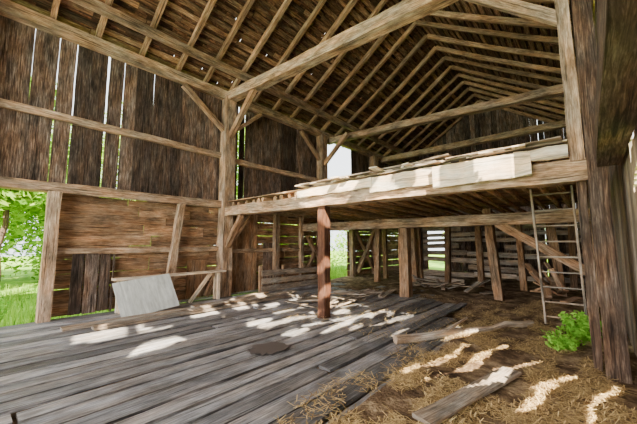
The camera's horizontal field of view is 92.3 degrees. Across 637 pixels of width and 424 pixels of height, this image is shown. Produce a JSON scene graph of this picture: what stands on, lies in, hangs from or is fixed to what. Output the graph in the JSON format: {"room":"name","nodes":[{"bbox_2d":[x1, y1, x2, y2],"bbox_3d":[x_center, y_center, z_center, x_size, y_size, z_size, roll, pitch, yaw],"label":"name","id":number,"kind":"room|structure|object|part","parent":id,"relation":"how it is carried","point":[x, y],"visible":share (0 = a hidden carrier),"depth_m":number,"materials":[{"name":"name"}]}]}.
{"room":"farm building","nodes":[
{"label":"farm building","id":0,"kind":"room"},
{"bbox_2d":[0,15,402,231],"bbox_3d":[-2.431,-1.620,10.735,0.063,4.246,24.522,-5,-8,41],"label":"wall","id":1,"kind":"structure","parent":0,"point":[142,166],"depth_m":7.79,"materials":[{"name":"brown wood"}]},
{"bbox_2d":[51,194,398,316],"bbox_3d":[-0.104,1.578,13.076,0.065,2.731,17.249,-5,-8,41],"label":"lower boarding","id":2,"kind":"object","parent":1,"relation":"attached to","point":[84,221],"visible":0.39,"depth_m":8.13,"materials":[{"name":"brown wood"}]},
{"bbox_2d":[0,283,477,423],"bbox_3d":[-2.443,2.127,4.844,7.143,0.104,16.266,-5,-8,41],"label":"floor","id":3,"kind":"structure","parent":0,"point":[41,363],"depth_m":4.15,"materials":[{"name":"grey wood"}]},
{"bbox_2d":[112,273,179,316],"bbox_3d":[-3.974,1.929,7.114,0.468,0.875,1.322,-5,-7,38],"label":"sheet","id":4,"kind":"object","parent":3,"relation":"on","point":[151,294],"visible":0.9,"depth_m":7.06,"materials":[{"name":"grey metal"}]},
{"bbox_2d":[111,270,225,313],"bbox_3d":[-3.742,2.024,7.973,0.310,0.840,2.800,-5,-8,41],"label":"bench","id":5,"kind":"object","parent":3,"relation":"on","point":[216,278],"visible":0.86,"depth_m":8.43,"materials":[{"name":"brown wood"}]},
{"bbox_2d":[60,290,296,331],"bbox_3d":[-2.645,2.298,7.571,0.705,0.157,5.703,-5,-8,41],"label":"planks","id":6,"kind":"object","parent":3,"relation":"on","point":[243,300],"visible":1,"depth_m":6.94,"materials":[{"name":"brown wood"}]},
{"bbox_2d":[245,341,288,355],"bbox_3d":[-0.771,2.061,4.638,0.527,0.003,0.635,-5,-8,41],"label":"damp patch","id":7,"kind":"object","parent":3,"relation":"on","point":[271,347],"visible":1,"depth_m":4.61,"materials":[{"name":"grey"}]},
{"bbox_2d":[258,263,317,291],"bbox_3d":[-0.878,2.308,10.999,0.187,0.872,3.060,-5,-8,41],"label":"pen","id":8,"kind":"object","parent":3,"relation":"on","point":[303,270],"visible":0.77,"depth_m":10.63,"materials":[{"name":"brown wood"}]},
{"bbox_2d":[284,288,395,308],"bbox_3d":[0.667,2.420,8.951,2.027,0.148,3.431,-5,-8,41],"label":"boards","id":9,"kind":"object","parent":3,"relation":"on","point":[357,296],"visible":0.88,"depth_m":8.66,"materials":[{"name":"grey wood"}]},
{"bbox_2d":[11,269,636,423],"bbox_3d":[1.001,2.376,7.266,9.180,0.401,24.500,-5,-8,41],"label":"dirt ground","id":10,"kind":"structure","parent":0,"point":[389,397],"depth_m":4.25,"materials":[{"name":"brown soil"}]},
{"bbox_2d":[0,0,636,383],"bbox_3d":[0.988,-1.077,7.617,9.144,6.983,24.483,-5,-8,41],"label":"frame","id":11,"kind":"object","parent":10,"relation":"on","point":[598,89],"visible":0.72,"depth_m":6.48,"materials":[{"name":"brown wood"}]},
{"bbox_2d":[67,243,271,315],"bbox_3d":[-3.530,1.724,9.039,0.059,1.622,6.008,-5,-8,41],"label":"boards","id":12,"kind":"object","parent":11,"relation":"attached to","point":[91,269],"visible":0.86,"depth_m":7.08,"materials":[{"name":"brown wood"}]},
{"bbox_2d":[185,215,257,298],"bbox_3d":[-2.967,1.283,9.747,0.065,2.609,2.474,-5,-8,41],"label":"boards","id":13,"kind":"object","parent":11,"relation":"attached to","point":[244,265],"visible":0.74,"depth_m":10.12,"materials":[{"name":"brown wood"}]},
{"bbox_2d":[50,0,594,162],"bbox_3d":[1.036,-5.583,8.114,9.769,3.248,24.131,-5,-8,41],"label":"rafters","id":14,"kind":"object","parent":11,"relation":"on","point":[56,3],"visible":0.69,"depth_m":11.23,"materials":[{"name":"brown wood"}]},
{"bbox_2d":[10,0,594,163],"bbox_3d":[1.020,-5.679,8.134,9.654,3.128,24.601,-5,-8,41],"label":"roof lath","id":15,"kind":"structure","parent":14,"relation":"on","point":[46,3],"depth_m":9.93,"materials":[{"name":"brown wood"}]},
{"bbox_2d":[23,0,564,162],"bbox_3d":[1.035,-5.733,8.127,9.713,3.143,24.600,-5,-8,41],"label":"batten","id":16,"kind":"object","parent":15,"relation":"on","point":[300,3],"visible":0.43,"depth_m":10.06,"materials":[{"name":"brown wood"}]},
{"bbox_2d":[225,136,590,318],"bbox_3d":[2.722,1.045,9.335,8.600,3.124,7.969,-5,-8,41],"label":"loft","id":17,"kind":"object","parent":10,"relation":"on","point":[499,179],"visible":0.93,"depth_m":6.88,"materials":[{"name":"brown wood"}]},
{"bbox_3d":[0.120,1.092,6.838,0.219,2.470,0.218,-5,-8,41],"label":"post","id":18,"kind":"part","parent":17,"relation":"part of","materials":[{"name":"brown wood"}]},
{"bbox_2d":[259,288,636,423],"bbox_3d":[1.583,2.175,5.954,6.458,0.384,7.948,-5,-8,41],"label":"hay","id":19,"kind":"object","parent":10,"relation":"on","point":[524,416],"visible":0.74,"depth_m":3.32,"materials":[{"name":"plant"}]},
{"bbox_2d":[412,367,521,423],"bbox_3d":[1.618,1.859,3.173,1.791,0.045,0.209,4,-7,-36],"label":"plank","id":20,"kind":"object","parent":19,"relation":"on","point":[446,407],"visible":1,"depth_m":3.04,"materials":[{"name":"brown wood"}]},
{"bbox_2d":[412,274,492,293],"bbox_3d":[4.352,2.411,10.307,3.026,0.348,1.803,-5,-8,41],"label":"debris","id":21,"kind":"object","parent":10,"relation":"on","point":[418,280],"visible":0.97,"depth_m":10.13,"materials":[{"name":"brown wood"}]},
{"bbox_2d":[393,317,533,344],"bbox_3d":[2.642,2.019,5.375,3.003,0.335,0.180,2,-6,-18],"label":"fallen log","id":22,"kind":"object","parent":10,"relation":"on","point":[434,335],"visible":0.94,"depth_m":5.24,"materials":[{"name":"brown wood"}]},
{"bbox_2d":[382,222,577,291],"bbox_3d":[5.481,1.589,11.681,6.782,2.407,0.199,-5,-8,41],"label":"studs","id":23,"kind":"object","parent":10,"relation":"on","point":[571,229],"visible":0.68,"depth_m":11.24,"materials":[{"name":"brown wood"}]},
{"bbox_2d":[422,223,585,290],"bbox_3d":[6.350,1.456,11.122,5.218,2.526,0.042,-5,-8,41],"label":"slats","id":24,"kind":"object","parent":10,"relation":"on","point":[539,232],"visible":0.47,"depth_m":11.44,"materials":[{"name":"brown wood"}]},
{"bbox_2d":[523,262,582,302],"bbox_3d":[5.807,1.758,7.780,1.071,0.901,1.735,-1,-6,8],"label":"heap","id":25,"kind":"object","parent":10,"relation":"on","point":[548,292],"visible":0.83,"depth_m":7.54,"materials":[{"name":"brown wood"}]},
{"bbox_2d":[530,185,587,323],"bbox_3d":[4.504,0.875,5.737,0.674,2.638,0.723,-5,-8,41],"label":"wooden ladder","id":26,"kind":"object","parent":10,"relation":"on","point":[571,186],"visible":0.93,"depth_m":5.72,"materials":[{"name":"wood"}]},
{"bbox_2d":[542,329,585,352],"bbox_3d":[3.667,1.936,4.609,0.546,0.287,0.568,-5,-8,41],"label":"plant","id":27,"kind":"object","parent":10,"relation":"on","point":[567,343],"visible":0.95,"depth_m":4.55,"materials":[{"name":"green plant"}]},
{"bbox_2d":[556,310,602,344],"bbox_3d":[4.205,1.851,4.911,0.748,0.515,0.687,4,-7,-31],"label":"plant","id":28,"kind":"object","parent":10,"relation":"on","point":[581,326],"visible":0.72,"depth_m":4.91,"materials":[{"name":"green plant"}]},
{"bbox_2d":[411,108,591,276],"bbox_3d":[9.129,-1.499,16.873,9.180,9.594,0.053,-5,-8,41],"label":"wall","id":29,"kind":"structure","parent":0,"point":[493,122],"depth_m":16.64,"materials":[{"name":"brown wood"}]},
{"bbox_2d":[594,5,636,355],"bbox_3d":[4.505,-1.112,4.638,0.030,6.350,24.711,-5,-8,41],"label":"wall","id":30,"kind":"structure","parent":0,"point":[623,177],"depth_m":4.23,"materials":[{"name":"brown wood"}]},
{"label":"outside","id":31,"kind":"structure","parent":0,"visible":0},
{"bbox_2d":[0,251,548,326],"bbox_3d":[-0.839,3.313,13.853,100.000,0.240,100.000,-5,-8,41],"label":"grass","id":32,"kind":"structure","parent":31,"point":[22,278],"depth_m":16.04,"materials":[{"name":"green plant"}]},
{"bbox_2d":[0,290,15,320],"bbox_3d":[-7.072,2.102,6.327,1.270,0.901,1.107,-5,-8,41],"label":"plant","id":33,"kind":"object","parent":32,"relation":"on","point":[2,302],"visible":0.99,"depth_m":6.61,"materials":[{"name":"green plant"}]},
{"bbox_2d":[0,210,44,276],"bbox_3d":[-17.820,-3.249,15.000,9.493,13.675,9.190,-5,-8,41],"label":"leafy tree","id":34,"kind":"object","parent":32,"relation":"on","point":[31,233],"visible":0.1,"depth_m":16.59,"materials":[{"name":"green plant"}]},
{"bbox_2d":[0,75,67,280],"bbox_3d":[-11.046,-0.974,10.602,4.783,7.887,4.706,-5,-8,41],"label":"leafy tree","id":35,"kind":"object","parent":32,"relation":"on","point":[20,200],"visible":0.21,"depth_m":11.06,"materials":[{"name":"green plant"}]},
{"bbox_2d":[0,121,104,280],"bbox_3d":[-12.792,-0.278,14.491,6.408,8.952,6.566,-5,-8,41],"label":"leafy tree","id":36,"kind":"object","parent":32,"relation":"on","point":[17,211],"visible":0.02,"depth_m":14.37,"materials":[{"name":"green plant"}]},
{"bbox_2d":[16,102,122,273],"bbox_3d":[-13.882,-1.697,20.564,9.463,12.688,7.734,3,-6,-26],"label":"leafy tree","id":37,"kind":"object","parent":32,"relation":"on","point":[35,258],"visible":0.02,"depth_m":18.50,"materials":[{"name":"green plant"}]},
{"bbox_2d":[101,137,179,271],"bbox_3d":[-8.312,-0.270,15.046,5.374,8.240,5.136,-5,-8,41],"label":"leafy tree","id":38,"kind":"object","parent":32,"relation":"on","point":[103,137],"visible":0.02,"depth_m":13.26,"materials":[{"name":"green plant"}]},
{"bbox_2d":[180,131,244,267],"bbox_3d":[-6.744,-0.584,19.622,6.535,10.386,6.869,-5,-8,41],"label":"leafy tree","id":39,"kind":"object","parent":32,"relation":"on","point":[238,131],"visible":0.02,"depth_m":19.51,"materials":[{"name":"green plant"}]},
{"bbox_2d":[288,224,346,265],"bbox_3d":[-0.865,0.316,24.988,5.922,10.967,6.174,-5,-8,41],"label":"leafy tree","id":40,"kind":"object","parent":32,"relation":"on","point":[333,260],"visible":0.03,"depth_m":24.59,"materials":[{"name":"green plant"}]},
{"bbox_2d":[333,231,393,259],"bbox_3d":[5.252,0.402,27.227,7.023,9.458,6.950,-5,-8,41],"label":"leafy tree","id":41,"kind":"object","parent":32,"relation":"on","point":[345,231],"visible":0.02,"depth_m":27.00,"materials":[{"name":"green plant"}]}
]}

